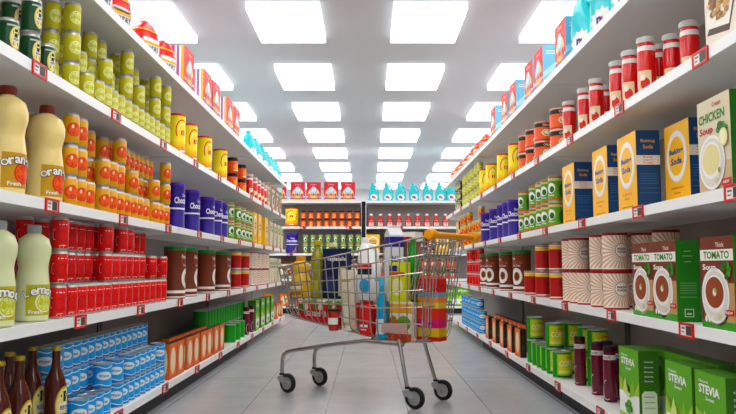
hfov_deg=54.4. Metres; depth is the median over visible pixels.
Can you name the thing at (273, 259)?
box
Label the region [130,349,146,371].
can
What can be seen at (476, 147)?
bottle
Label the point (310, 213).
jar
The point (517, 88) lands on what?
box
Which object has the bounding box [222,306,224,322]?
can
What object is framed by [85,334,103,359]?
can
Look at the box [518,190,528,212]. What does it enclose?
can
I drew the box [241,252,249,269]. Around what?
tin
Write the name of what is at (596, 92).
sauce bottle
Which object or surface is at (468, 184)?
soda can
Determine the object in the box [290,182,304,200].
box
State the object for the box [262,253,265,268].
tin
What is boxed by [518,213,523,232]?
can
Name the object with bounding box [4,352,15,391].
beer bottle
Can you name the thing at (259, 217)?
box
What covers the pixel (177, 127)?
canister
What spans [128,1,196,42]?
ceiling light
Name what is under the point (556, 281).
tin
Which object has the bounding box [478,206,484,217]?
soda can
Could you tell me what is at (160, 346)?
can
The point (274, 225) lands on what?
box
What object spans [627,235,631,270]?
tin
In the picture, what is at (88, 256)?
soda can
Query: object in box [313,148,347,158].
ceiling light
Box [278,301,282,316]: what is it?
carton
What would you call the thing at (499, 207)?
canister
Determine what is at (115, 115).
price tag
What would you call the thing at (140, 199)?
soda can
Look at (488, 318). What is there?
carton
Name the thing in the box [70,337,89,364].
can
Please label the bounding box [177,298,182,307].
price tag
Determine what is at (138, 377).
can
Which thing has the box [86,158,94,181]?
soda can
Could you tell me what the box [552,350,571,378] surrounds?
can
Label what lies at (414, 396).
shopping cart
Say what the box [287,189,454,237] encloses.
wall
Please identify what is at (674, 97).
shelf
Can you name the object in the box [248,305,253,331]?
juice bottle
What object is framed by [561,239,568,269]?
tin
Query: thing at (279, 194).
box
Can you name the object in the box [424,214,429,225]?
ketchup bottle
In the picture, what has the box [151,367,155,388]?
can
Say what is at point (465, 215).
soda can
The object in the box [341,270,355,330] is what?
carton
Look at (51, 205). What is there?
price tag
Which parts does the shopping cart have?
nose panel, panel, name plate, leg, panel, leg, handle, child seat, panel, handle, handle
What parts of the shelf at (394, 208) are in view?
shelf, shelf, price rail, price rail, price rail, price rail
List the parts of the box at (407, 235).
lid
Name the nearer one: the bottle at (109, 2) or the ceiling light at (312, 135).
the bottle at (109, 2)
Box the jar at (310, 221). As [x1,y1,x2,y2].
[308,219,313,225]
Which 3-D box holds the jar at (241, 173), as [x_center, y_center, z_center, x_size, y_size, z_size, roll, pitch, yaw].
[-1.241,-0.339,7.009,0.101,0.143,0.100,-3,-5,28]
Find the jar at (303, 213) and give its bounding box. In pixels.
[301,211,305,218]
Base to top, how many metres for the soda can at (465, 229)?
0.128 m
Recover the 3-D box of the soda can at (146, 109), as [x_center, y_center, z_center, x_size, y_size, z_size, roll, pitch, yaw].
[-1.298,-0.553,4.158,0.068,0.125,0.066,-4,-6,38]
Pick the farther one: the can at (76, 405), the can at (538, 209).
the can at (538, 209)
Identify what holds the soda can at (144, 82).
on the soda can at (146, 109)
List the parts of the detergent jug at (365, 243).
handle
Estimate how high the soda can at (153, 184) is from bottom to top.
0.128 m
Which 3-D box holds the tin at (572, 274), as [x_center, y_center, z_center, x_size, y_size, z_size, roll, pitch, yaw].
[1.194,0.449,4.029,0.119,0.182,0.120,1,-5,-10]
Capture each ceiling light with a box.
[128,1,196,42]
[194,64,232,89]
[232,102,256,120]
[239,129,272,141]
[245,1,325,42]
[264,148,284,158]
[274,64,334,89]
[277,162,294,170]
[281,174,301,180]
[287,183,305,188]
[292,102,340,120]
[304,129,344,141]
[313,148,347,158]
[320,162,349,170]
[325,174,351,180]
[376,183,397,188]
[377,174,402,180]
[378,162,406,170]
[379,148,412,158]
[380,129,419,141]
[383,102,429,120]
[386,64,443,89]
[390,1,467,42]
[421,183,446,188]
[426,174,450,180]
[433,162,459,170]
[441,148,471,158]
[452,129,490,141]
[466,102,501,120]
[487,64,526,89]
[519,1,576,42]
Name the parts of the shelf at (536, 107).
price rail, price rail, price rail, price rail, price rail, shelf, shelf, shelf, shelf, shelf, panel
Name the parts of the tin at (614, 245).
lid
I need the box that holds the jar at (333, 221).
[331,219,336,225]
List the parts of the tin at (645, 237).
lid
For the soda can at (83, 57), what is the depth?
3.19 m
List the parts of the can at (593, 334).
lid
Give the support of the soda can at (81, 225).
on the soda can at (80, 260)
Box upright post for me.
[362,201,365,300]
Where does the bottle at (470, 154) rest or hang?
on the shelf at (512, 308)
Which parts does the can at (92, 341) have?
lid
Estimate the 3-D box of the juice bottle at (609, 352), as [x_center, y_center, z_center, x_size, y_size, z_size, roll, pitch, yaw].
[1.219,0.840,3.604,0.067,0.275,0.066,4,-6,-41]
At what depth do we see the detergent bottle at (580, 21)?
3.99 m
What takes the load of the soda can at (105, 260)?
on the soda can
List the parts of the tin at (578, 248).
lid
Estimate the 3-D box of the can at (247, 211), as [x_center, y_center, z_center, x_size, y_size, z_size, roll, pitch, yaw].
[-1.238,0.113,7.183,0.094,0.165,0.095,4,-7,-43]
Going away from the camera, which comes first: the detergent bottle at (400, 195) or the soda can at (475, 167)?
the soda can at (475, 167)
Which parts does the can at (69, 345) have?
lid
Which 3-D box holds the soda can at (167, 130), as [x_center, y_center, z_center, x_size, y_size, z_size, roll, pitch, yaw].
[-1.223,-0.415,4.301,0.068,0.125,0.066,-4,-6,37]
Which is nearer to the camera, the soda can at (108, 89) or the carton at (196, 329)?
the soda can at (108, 89)
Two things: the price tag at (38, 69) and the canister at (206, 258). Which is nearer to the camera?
the price tag at (38, 69)
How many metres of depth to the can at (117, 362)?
3.45 m
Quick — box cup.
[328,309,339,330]
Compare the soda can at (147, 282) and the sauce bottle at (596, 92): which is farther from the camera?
the soda can at (147, 282)
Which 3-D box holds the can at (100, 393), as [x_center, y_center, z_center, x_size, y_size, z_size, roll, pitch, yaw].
[-1.232,0.887,3.218,0.086,0.115,0.087,3,-6,-34]
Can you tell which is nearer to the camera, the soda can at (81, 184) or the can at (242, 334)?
the soda can at (81, 184)
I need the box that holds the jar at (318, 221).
[316,219,321,225]
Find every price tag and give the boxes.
[31,58,47,80]
[44,197,59,213]
[74,314,86,328]
[111,108,120,123]
[114,408,122,413]
[119,213,127,225]
[137,305,144,315]
[160,138,166,150]
[162,382,168,394]
[165,223,171,232]
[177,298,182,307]
[194,159,198,168]
[195,364,199,373]
[197,230,201,238]
[526,363,529,372]
[531,296,535,304]
[534,156,538,165]
[542,226,547,235]
[555,380,560,391]
[561,301,567,311]
[566,133,572,145]
[578,218,585,228]
[596,405,604,413]
[606,309,615,321]
[614,100,623,116]
[632,205,643,218]
[678,322,694,339]
[691,45,708,69]
[723,183,735,202]
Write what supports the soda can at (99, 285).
on the shelf at (97, 16)
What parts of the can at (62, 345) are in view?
lid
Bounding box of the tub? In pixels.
[359,301,375,334]
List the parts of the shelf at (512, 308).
price rail, price rail, price rail, price rail, price rail, shelf, shelf, shelf, shelf, panel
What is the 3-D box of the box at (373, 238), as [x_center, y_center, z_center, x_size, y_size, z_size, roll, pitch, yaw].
[0.088,0.653,12.619,0.236,0.335,0.102,0,-5,0]
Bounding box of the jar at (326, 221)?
[324,219,328,225]
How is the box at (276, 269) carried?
on the shelf at (255, 166)
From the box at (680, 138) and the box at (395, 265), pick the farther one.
the box at (395, 265)
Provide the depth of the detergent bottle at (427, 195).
12.65 m
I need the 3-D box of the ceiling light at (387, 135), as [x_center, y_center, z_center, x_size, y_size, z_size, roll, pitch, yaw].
[0.499,-1.128,11.347,0.589,0.060,0.874,0,-5,0]
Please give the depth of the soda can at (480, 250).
7.36 m
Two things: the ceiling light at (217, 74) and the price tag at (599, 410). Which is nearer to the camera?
the price tag at (599, 410)
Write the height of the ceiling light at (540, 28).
0.060 m
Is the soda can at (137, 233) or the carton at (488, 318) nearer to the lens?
the soda can at (137, 233)
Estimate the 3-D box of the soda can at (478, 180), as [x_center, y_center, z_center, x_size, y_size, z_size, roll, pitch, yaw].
[1.166,-0.276,7.435,0.066,0.125,0.068,-2,-5,20]
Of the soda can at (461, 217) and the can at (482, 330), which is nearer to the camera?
the can at (482, 330)
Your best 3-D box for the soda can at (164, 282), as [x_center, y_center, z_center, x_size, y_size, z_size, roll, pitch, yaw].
[-1.223,0.491,4.229,0.066,0.133,0.067,4,-7,-43]
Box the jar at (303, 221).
[301,219,305,225]
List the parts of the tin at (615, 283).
lid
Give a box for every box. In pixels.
[170,45,193,90]
[194,69,211,107]
[211,79,219,116]
[220,96,232,129]
[232,105,239,136]
[248,300,258,330]
[252,212,256,243]
[254,298,264,327]
[257,214,261,243]
[259,297,269,324]
[261,182,269,206]
[261,217,267,245]
[264,295,273,321]
[268,221,272,246]
[269,258,272,283]
[270,186,274,208]
[272,258,274,282]
[273,223,276,247]
[274,189,277,211]
[275,182,286,200]
[275,258,277,282]
[276,225,279,248]
[277,259,280,281]
[278,192,280,212]
[280,226,282,248]
[281,262,284,278]
[285,262,293,278]
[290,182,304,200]
[306,182,320,200]
[323,248,351,298]
[324,182,338,200]
[341,182,354,200]
[351,262,357,278]
[366,234,379,252]
[389,262,410,301]
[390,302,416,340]
[402,232,422,277]
[417,278,446,341]
[436,239,449,252]
[446,287,455,305]
[456,221,460,247]
[456,287,468,305]
[490,105,501,135]
[501,90,508,124]
[509,79,524,116]
[524,58,534,99]
[534,45,554,89]
[555,16,571,67]
[562,162,592,223]
[592,145,618,216]
[617,130,661,210]
[619,345,659,413]
[632,242,653,317]
[645,345,683,413]
[651,240,701,321]
[664,117,699,199]
[665,351,710,359]
[665,360,714,413]
[690,358,735,373]
[694,369,735,413]
[697,89,735,192]
[700,235,735,331]
[704,0,735,45]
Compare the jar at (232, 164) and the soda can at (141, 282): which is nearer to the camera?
the soda can at (141, 282)
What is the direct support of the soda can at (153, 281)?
on the shelf at (97, 16)
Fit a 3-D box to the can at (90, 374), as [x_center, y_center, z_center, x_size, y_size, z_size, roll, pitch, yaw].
[-1.329,0.784,3.366,0.086,0.115,0.087,2,-5,-26]
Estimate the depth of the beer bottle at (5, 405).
2.37 m
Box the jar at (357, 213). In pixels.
[354,211,359,218]
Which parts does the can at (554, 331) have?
lid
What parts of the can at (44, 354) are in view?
lid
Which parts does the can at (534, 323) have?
lid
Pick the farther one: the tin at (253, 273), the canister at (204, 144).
the tin at (253, 273)
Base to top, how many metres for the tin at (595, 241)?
0.182 m
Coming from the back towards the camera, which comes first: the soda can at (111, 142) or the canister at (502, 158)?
the canister at (502, 158)
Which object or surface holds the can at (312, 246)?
on the shelf at (353, 206)
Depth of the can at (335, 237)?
12.58 m
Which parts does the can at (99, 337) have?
lid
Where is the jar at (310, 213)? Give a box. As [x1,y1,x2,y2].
[308,211,313,218]
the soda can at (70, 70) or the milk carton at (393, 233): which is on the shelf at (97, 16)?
the soda can at (70, 70)
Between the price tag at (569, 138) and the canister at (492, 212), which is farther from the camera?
the canister at (492, 212)
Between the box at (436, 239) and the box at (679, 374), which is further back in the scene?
the box at (436, 239)
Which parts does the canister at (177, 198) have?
lid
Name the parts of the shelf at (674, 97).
price rail, shelf, price rail, shelf, shelf, price rail, price rail, price rail, shelf, shelf, panel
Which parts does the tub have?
lid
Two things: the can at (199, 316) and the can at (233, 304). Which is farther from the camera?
the can at (233, 304)
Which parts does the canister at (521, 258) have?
lid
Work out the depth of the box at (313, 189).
12.65 m
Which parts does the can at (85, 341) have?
lid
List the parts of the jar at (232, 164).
lid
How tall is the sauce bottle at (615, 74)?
0.250 m
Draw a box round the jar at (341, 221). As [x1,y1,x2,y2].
[339,219,344,225]
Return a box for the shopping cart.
[277,228,480,408]
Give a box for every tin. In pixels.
[231,251,241,269]
[231,270,240,288]
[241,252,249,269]
[241,270,248,287]
[249,252,257,268]
[249,269,257,285]
[257,269,261,284]
[258,253,261,268]
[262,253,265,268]
[262,269,265,284]
[265,269,268,283]
[266,254,268,268]
[524,271,535,294]
[535,245,548,270]
[535,271,549,296]
[548,243,561,270]
[549,271,562,299]
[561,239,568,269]
[562,270,569,301]
[568,238,589,270]
[569,271,576,302]
[576,271,590,304]
[589,235,602,270]
[590,271,603,306]
[601,233,627,270]
[603,271,628,309]
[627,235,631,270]
[628,271,632,306]
[630,232,651,270]
[631,271,633,308]
[651,230,679,241]
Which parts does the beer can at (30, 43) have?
lid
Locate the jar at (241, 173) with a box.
[237,164,245,179]
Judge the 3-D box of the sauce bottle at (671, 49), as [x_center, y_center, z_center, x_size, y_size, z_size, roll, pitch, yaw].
[1.265,-0.590,2.972,0.076,0.250,0.078,-3,-6,35]
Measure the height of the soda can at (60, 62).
0.125 m
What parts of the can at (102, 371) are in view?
lid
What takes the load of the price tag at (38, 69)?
attached to the shelf at (97, 16)
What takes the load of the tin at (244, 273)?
on the shelf at (163, 323)
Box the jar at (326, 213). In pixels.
[324,211,328,218]
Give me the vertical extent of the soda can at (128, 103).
0.125 m
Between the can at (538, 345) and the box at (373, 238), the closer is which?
the can at (538, 345)
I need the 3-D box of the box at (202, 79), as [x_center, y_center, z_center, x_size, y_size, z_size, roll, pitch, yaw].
[-1.243,-0.861,5.322,0.115,0.275,0.242,0,-5,0]
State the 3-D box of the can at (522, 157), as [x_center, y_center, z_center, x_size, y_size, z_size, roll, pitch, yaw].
[1.200,-0.329,5.380,0.131,0.135,0.132,0,-5,-5]
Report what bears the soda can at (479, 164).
on the soda can at (478, 180)
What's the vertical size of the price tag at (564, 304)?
0.052 m
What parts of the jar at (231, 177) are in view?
lid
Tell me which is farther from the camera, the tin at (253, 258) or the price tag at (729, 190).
the tin at (253, 258)
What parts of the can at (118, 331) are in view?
lid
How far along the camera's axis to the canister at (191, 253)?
4.94 m
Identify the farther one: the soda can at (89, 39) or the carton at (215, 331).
the carton at (215, 331)
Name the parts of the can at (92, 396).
lid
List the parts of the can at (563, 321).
lid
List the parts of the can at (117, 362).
lid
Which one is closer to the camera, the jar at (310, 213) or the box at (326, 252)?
the box at (326, 252)
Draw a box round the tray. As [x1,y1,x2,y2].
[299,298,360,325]
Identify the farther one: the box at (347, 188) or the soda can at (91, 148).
the box at (347, 188)
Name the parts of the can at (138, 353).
lid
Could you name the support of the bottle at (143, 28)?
on the shelf at (97, 16)
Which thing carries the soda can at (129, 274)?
on the soda can at (129, 284)
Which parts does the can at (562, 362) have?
lid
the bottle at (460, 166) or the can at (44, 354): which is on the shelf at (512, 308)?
the bottle at (460, 166)
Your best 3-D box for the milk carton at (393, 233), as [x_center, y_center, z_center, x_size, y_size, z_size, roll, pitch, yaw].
[0.161,0.345,4.421,0.091,0.465,0.091,2,-5,-20]
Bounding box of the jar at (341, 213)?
[339,211,344,218]
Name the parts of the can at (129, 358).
lid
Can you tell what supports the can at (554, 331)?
on the can
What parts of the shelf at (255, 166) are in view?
panel, shelf, shelf, shelf, shelf, price rail, price rail, price rail, price rail, price rail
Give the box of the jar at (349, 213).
[347,211,351,218]
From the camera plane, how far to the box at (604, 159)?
3.41 m
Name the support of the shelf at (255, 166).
on the floor
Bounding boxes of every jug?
[290,256,309,297]
[357,237,380,299]
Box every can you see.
[0,17,19,50]
[1,0,20,35]
[14,258,17,280]
[15,216,33,242]
[19,32,40,61]
[20,0,41,34]
[25,112,37,142]
[25,143,28,157]
[34,219,49,238]
[37,346,53,376]
[40,43,55,73]
[42,29,59,61]
[43,0,61,31]
[43,344,64,371]
[49,250,67,283]
[49,284,66,318]
[51,216,68,249]
[53,341,73,369]
[55,61,58,75]
[58,36,63,65]
[59,7,64,35]
[59,65,61,77]
[61,339,81,366]
[62,61,79,88]
[62,144,77,175]
[62,175,77,204]
[63,2,80,32]
[63,31,80,62]
[63,113,79,144]
[64,369,72,396]
[66,284,77,316]
[67,221,77,251]
[67,252,76,282]
[67,397,88,413]
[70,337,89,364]
[72,283,87,314]
[72,366,80,393]
[75,252,84,281]
[76,222,85,251]
[76,393,96,413]
[77,148,87,178]
[77,178,86,206]
[77,336,95,361]
[78,118,87,148]
[79,51,86,72]
[79,72,93,97]
[80,364,88,390]
[82,32,97,59]
[83,253,92,281]
[84,223,93,252]
[84,390,103,413]
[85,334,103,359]
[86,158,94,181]
[86,181,94,208]
[86,283,95,313]
[87,58,96,79]
[87,130,95,158]
[88,361,95,386]
[89,282,103,311]
[91,253,98,281]
[92,225,99,252]
[92,332,109,356]
[92,361,111,388]
[92,388,110,413]
[94,80,104,103]
[94,137,109,160]
[95,158,109,185]
[95,186,109,211]
[96,40,106,65]
[97,253,112,281]
[98,58,112,86]
[98,224,113,252]
[99,331,115,354]
[103,282,111,310]
[104,85,111,107]
[105,329,121,352]
[106,357,123,383]
[109,53,120,77]
[109,140,112,160]
[109,161,117,188]
[109,188,117,213]
[111,281,119,309]
[111,382,123,407]
[112,74,114,89]
[112,90,118,110]
[112,138,126,164]
[112,253,120,280]
[112,328,127,350]
[114,227,127,253]
[115,78,118,93]
[117,164,124,190]
[117,190,124,213]
[117,326,132,348]
[118,95,124,116]
[118,281,125,308]
[119,75,132,100]
[119,254,126,280]
[119,353,135,377]
[120,51,133,76]
[122,325,137,346]
[123,378,129,403]
[124,192,130,216]
[124,351,140,374]
[125,100,132,120]
[125,148,129,171]
[125,170,138,194]
[125,254,133,280]
[126,228,133,253]
[126,281,132,306]
[129,324,143,344]
[129,377,134,400]
[130,151,134,169]
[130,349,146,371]
[131,195,137,217]
[132,69,138,84]
[132,85,144,108]
[132,104,138,124]
[132,254,139,279]
[132,280,138,305]
[133,323,147,343]
[134,231,139,254]
[135,153,139,175]
[135,347,150,369]
[135,374,140,397]
[137,196,143,218]
[138,108,144,128]
[138,155,143,177]
[139,79,149,100]
[139,178,143,196]
[139,232,145,254]
[139,255,145,279]
[139,280,144,304]
[140,372,145,394]
[141,345,155,367]
[143,157,148,179]
[143,180,147,198]
[143,198,149,220]
[144,100,148,112]
[144,112,149,131]
[145,255,156,278]
[145,279,155,302]
[145,280,150,303]
[146,369,150,391]
[148,160,152,180]
[148,179,159,201]
[149,76,160,98]
[149,98,160,119]
[149,202,159,222]
[150,116,154,134]
[150,342,164,363]
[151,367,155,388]
[154,120,159,138]
[155,364,159,385]
[156,256,166,278]
[156,279,161,301]
[159,106,170,126]
[159,162,170,183]
[159,183,170,204]
[159,203,164,223]
[160,86,170,106]
[160,123,164,139]
[160,363,164,383]
[161,279,166,301]
[164,205,169,223]
[165,127,169,144]
[193,310,207,327]
[199,309,210,327]
[203,308,216,324]
[205,308,213,325]
[207,307,219,323]
[210,306,222,322]
[215,305,227,322]
[218,304,229,321]
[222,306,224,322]
[223,303,234,319]
[224,324,235,342]
[225,202,234,220]
[227,302,236,318]
[228,221,233,238]
[228,322,240,339]
[230,301,240,316]
[230,304,231,320]
[233,320,244,337]
[234,206,240,223]
[234,223,240,239]
[236,302,238,317]
[241,208,245,224]
[241,225,244,240]
[241,301,242,316]
[245,210,248,225]
[245,226,248,241]
[249,211,252,227]
[249,227,252,242]
[303,235,307,243]
[303,244,307,252]
[310,235,315,243]
[310,244,314,252]
[318,235,322,243]
[325,235,330,243]
[333,235,337,243]
[341,235,345,243]
[348,235,352,243]
[356,235,360,243]
[438,259,446,267]
[447,268,455,278]
[448,258,455,267]
[457,180,461,189]
[457,190,462,200]
[460,216,462,226]
[462,187,464,196]
[463,214,467,224]
[463,225,467,233]
[464,174,467,184]
[467,182,470,192]
[467,212,472,222]
[467,223,471,233]
[467,273,469,284]
[467,296,473,305]
[469,249,474,260]
[469,261,471,272]
[470,169,473,179]
[470,180,473,190]
[472,221,474,231]
[472,261,475,273]
[472,274,475,285]
[474,165,476,176]
[474,177,477,188]
[475,220,478,231]
[475,248,477,260]
[475,261,478,273]
[475,274,478,285]
[476,298,483,309]
[477,162,482,173]
[477,174,479,185]
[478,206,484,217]
[478,248,483,260]
[479,310,486,321]
[479,322,485,333]
[518,135,525,154]
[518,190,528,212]
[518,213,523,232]
[519,153,525,168]
[524,211,528,231]
[525,129,533,148]
[526,148,534,164]
[527,316,542,339]
[527,339,542,362]
[529,185,535,208]
[529,209,535,230]
[532,341,545,365]
[534,121,549,142]
[534,141,549,156]
[535,182,540,206]
[536,206,541,229]
[536,343,545,367]
[540,179,547,204]
[541,204,548,227]
[541,345,546,370]
[545,322,563,348]
[546,348,563,374]
[548,175,562,201]
[548,202,562,226]
[549,107,562,130]
[550,129,562,148]
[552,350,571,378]
[556,320,573,324]
[564,322,581,348]
[565,348,573,374]
[577,325,596,353]
[586,354,587,381]
[587,328,607,357]
[587,357,590,385]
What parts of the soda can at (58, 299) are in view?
lid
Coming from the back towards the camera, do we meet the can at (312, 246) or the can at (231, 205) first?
the can at (312, 246)
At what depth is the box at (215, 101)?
5.59 m
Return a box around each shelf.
[0,0,180,413]
[100,79,254,400]
[208,154,285,336]
[252,201,360,312]
[366,201,479,312]
[446,154,522,335]
[475,79,626,400]
[546,0,735,413]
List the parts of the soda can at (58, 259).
lid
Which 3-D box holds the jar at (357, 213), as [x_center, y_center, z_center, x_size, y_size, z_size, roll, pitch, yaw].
[-0.189,0.139,12.665,0.100,0.143,0.101,0,-5,0]
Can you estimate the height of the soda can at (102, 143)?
0.128 m
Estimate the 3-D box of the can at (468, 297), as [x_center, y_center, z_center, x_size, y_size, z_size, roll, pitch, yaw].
[1.177,1.079,8.225,0.086,0.115,0.087,-1,-5,14]
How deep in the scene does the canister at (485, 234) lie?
7.15 m
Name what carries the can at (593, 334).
on the can
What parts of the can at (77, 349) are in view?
lid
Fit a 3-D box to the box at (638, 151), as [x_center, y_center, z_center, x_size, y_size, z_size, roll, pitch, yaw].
[1.183,-0.149,3.132,0.102,0.335,0.236,0,-5,1]
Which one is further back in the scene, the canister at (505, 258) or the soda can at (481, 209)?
the soda can at (481, 209)
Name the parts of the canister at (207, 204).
lid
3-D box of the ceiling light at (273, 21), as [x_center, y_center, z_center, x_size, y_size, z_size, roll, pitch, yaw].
[-0.679,-1.570,6.121,0.589,0.060,0.874,0,-5,0]
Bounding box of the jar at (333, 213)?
[331,211,336,218]
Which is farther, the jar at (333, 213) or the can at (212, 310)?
the jar at (333, 213)
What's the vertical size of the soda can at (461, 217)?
0.128 m
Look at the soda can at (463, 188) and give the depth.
8.60 m
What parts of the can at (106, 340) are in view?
lid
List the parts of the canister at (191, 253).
lid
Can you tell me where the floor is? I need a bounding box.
[146,300,579,413]
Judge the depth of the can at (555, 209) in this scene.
4.46 m
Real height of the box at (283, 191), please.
0.335 m
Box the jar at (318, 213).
[316,211,321,218]
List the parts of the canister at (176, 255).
lid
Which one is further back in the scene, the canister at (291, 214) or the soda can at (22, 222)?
the canister at (291, 214)
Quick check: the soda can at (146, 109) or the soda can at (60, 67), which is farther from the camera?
the soda can at (146, 109)
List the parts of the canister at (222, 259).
lid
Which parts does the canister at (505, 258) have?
lid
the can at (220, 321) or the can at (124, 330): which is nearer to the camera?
the can at (124, 330)
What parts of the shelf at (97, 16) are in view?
panel, shelf, shelf, price rail, shelf, price rail, shelf, price rail, price rail, shelf, price rail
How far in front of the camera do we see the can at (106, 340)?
3.54 m
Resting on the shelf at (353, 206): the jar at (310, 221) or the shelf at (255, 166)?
the jar at (310, 221)
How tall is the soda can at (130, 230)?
0.133 m
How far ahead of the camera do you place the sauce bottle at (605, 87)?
3.77 m
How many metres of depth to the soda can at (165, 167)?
4.29 m
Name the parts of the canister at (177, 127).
lid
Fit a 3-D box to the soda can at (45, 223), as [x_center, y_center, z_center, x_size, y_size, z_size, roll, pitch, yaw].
[-1.365,0.118,2.988,0.067,0.133,0.066,-5,-7,43]
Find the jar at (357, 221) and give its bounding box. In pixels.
[354,219,359,225]
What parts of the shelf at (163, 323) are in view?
panel, shelf, shelf, shelf, shelf, shelf, price rail, price rail, price rail, price rail, price rail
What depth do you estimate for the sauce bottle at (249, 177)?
7.39 m
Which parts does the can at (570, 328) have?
lid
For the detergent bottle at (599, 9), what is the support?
on the shelf at (674, 97)
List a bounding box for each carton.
[162,337,175,342]
[164,342,177,379]
[169,334,182,338]
[171,339,184,374]
[180,335,193,369]
[189,327,201,331]
[189,333,199,365]
[195,330,206,361]
[202,328,212,357]
[208,325,218,354]
[216,323,223,350]
[274,302,278,318]
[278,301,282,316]
[279,294,289,305]
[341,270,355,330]
[384,225,403,300]
[387,301,417,337]
[485,315,492,338]
[492,318,500,342]
[499,321,508,347]
[507,324,516,352]
[515,327,526,357]
[521,324,526,352]
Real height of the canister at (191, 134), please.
0.280 m
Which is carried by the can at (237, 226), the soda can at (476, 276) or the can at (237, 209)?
the can at (237, 209)
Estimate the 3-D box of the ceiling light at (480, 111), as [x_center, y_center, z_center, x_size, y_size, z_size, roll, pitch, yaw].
[1.677,-1.276,9.605,0.589,0.060,0.874,0,-5,0]
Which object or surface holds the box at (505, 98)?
on the shelf at (536, 107)
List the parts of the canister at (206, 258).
lid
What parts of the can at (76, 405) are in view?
lid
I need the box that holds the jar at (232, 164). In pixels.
[227,157,237,172]
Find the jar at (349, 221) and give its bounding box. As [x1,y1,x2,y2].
[347,219,351,225]
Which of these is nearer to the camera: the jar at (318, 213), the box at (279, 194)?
the box at (279, 194)
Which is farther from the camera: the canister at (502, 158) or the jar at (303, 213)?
the jar at (303, 213)
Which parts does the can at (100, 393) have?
lid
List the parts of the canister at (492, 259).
lid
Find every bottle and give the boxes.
[0,85,28,193]
[0,220,17,327]
[0,361,11,413]
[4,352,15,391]
[7,356,31,413]
[15,225,51,321]
[25,105,64,201]
[25,346,42,413]
[43,346,66,413]
[104,0,111,7]
[112,0,131,28]
[132,16,158,55]
[158,36,175,72]
[243,130,256,154]
[243,307,248,334]
[246,174,252,194]
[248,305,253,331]
[253,138,262,160]
[253,177,257,198]
[257,180,260,200]
[260,145,267,165]
[261,183,263,201]
[264,185,266,204]
[265,151,273,170]
[270,157,277,175]
[274,161,280,178]
[310,240,322,298]
[329,242,336,248]
[368,214,373,225]
[369,183,379,200]
[374,278,387,338]
[377,214,383,225]
[383,183,393,200]
[387,214,392,224]
[395,183,405,200]
[396,214,401,225]
[405,214,410,225]
[408,237,419,301]
[409,183,419,200]
[414,214,420,225]
[422,183,432,200]
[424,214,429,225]
[433,214,438,225]
[435,183,445,200]
[442,214,448,225]
[446,187,454,200]
[454,163,458,175]
[458,158,463,170]
[463,152,468,165]
[468,146,473,160]
[473,139,479,155]
[479,132,490,148]
[562,101,575,140]
[571,0,589,51]
[574,336,586,385]
[577,88,588,130]
[588,78,603,123]
[590,0,610,30]
[591,341,603,395]
[601,341,612,345]
[603,84,609,113]
[603,345,617,402]
[608,60,621,109]
[611,0,619,8]
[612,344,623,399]
[621,49,637,100]
[636,36,655,91]
[654,43,662,79]
[662,33,679,75]
[678,19,699,64]
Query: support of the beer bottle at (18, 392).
on the shelf at (97, 16)
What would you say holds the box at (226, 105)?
on the shelf at (163, 323)
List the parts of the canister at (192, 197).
lid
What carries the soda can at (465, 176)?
on the soda can
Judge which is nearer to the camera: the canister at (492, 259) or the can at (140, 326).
the can at (140, 326)
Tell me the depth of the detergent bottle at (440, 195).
12.65 m
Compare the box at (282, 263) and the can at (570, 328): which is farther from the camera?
the box at (282, 263)
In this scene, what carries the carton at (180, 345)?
on the shelf at (163, 323)
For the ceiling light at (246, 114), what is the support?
attached to the ceiling
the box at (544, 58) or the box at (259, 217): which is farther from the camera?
the box at (259, 217)
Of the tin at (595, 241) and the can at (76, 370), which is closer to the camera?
the can at (76, 370)
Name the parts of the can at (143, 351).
lid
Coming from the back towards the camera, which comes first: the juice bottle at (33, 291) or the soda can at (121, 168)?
the soda can at (121, 168)
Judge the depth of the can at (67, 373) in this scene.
3.08 m
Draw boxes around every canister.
[164,246,185,298]
[169,113,185,153]
[169,182,184,227]
[184,190,200,230]
[185,123,197,159]
[185,248,197,296]
[197,136,212,170]
[197,250,215,293]
[200,196,214,233]
[213,149,227,179]
[214,200,222,235]
[215,252,230,290]
[222,203,227,236]
[285,208,298,225]
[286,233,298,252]
[425,238,432,252]
[479,169,485,193]
[480,213,489,241]
[480,254,485,286]
[485,163,496,190]
[486,253,499,288]
[489,209,496,239]
[497,153,508,182]
[497,205,501,237]
[499,252,512,290]
[502,202,507,236]
[507,200,518,235]
[508,143,518,175]
[512,250,530,292]
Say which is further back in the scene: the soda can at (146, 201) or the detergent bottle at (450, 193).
the detergent bottle at (450, 193)
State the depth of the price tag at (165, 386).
4.09 m
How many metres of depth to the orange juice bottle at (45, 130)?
2.74 m
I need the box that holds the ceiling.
[128,0,577,188]
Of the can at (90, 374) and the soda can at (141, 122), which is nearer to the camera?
the can at (90, 374)
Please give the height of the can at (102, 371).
0.115 m
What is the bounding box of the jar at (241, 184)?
[237,179,245,191]
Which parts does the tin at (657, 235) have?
lid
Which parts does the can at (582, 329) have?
lid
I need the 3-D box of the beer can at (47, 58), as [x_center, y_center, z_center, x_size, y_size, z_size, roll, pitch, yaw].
[-1.224,-0.551,2.714,0.073,0.128,0.070,-2,-5,19]
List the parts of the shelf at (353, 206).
price rail, shelf, price rail, price rail, shelf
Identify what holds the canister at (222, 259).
on the shelf at (163, 323)
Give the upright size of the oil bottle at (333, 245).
0.370 m
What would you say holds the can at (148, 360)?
on the can at (148, 372)
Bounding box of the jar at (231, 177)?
[227,173,237,185]

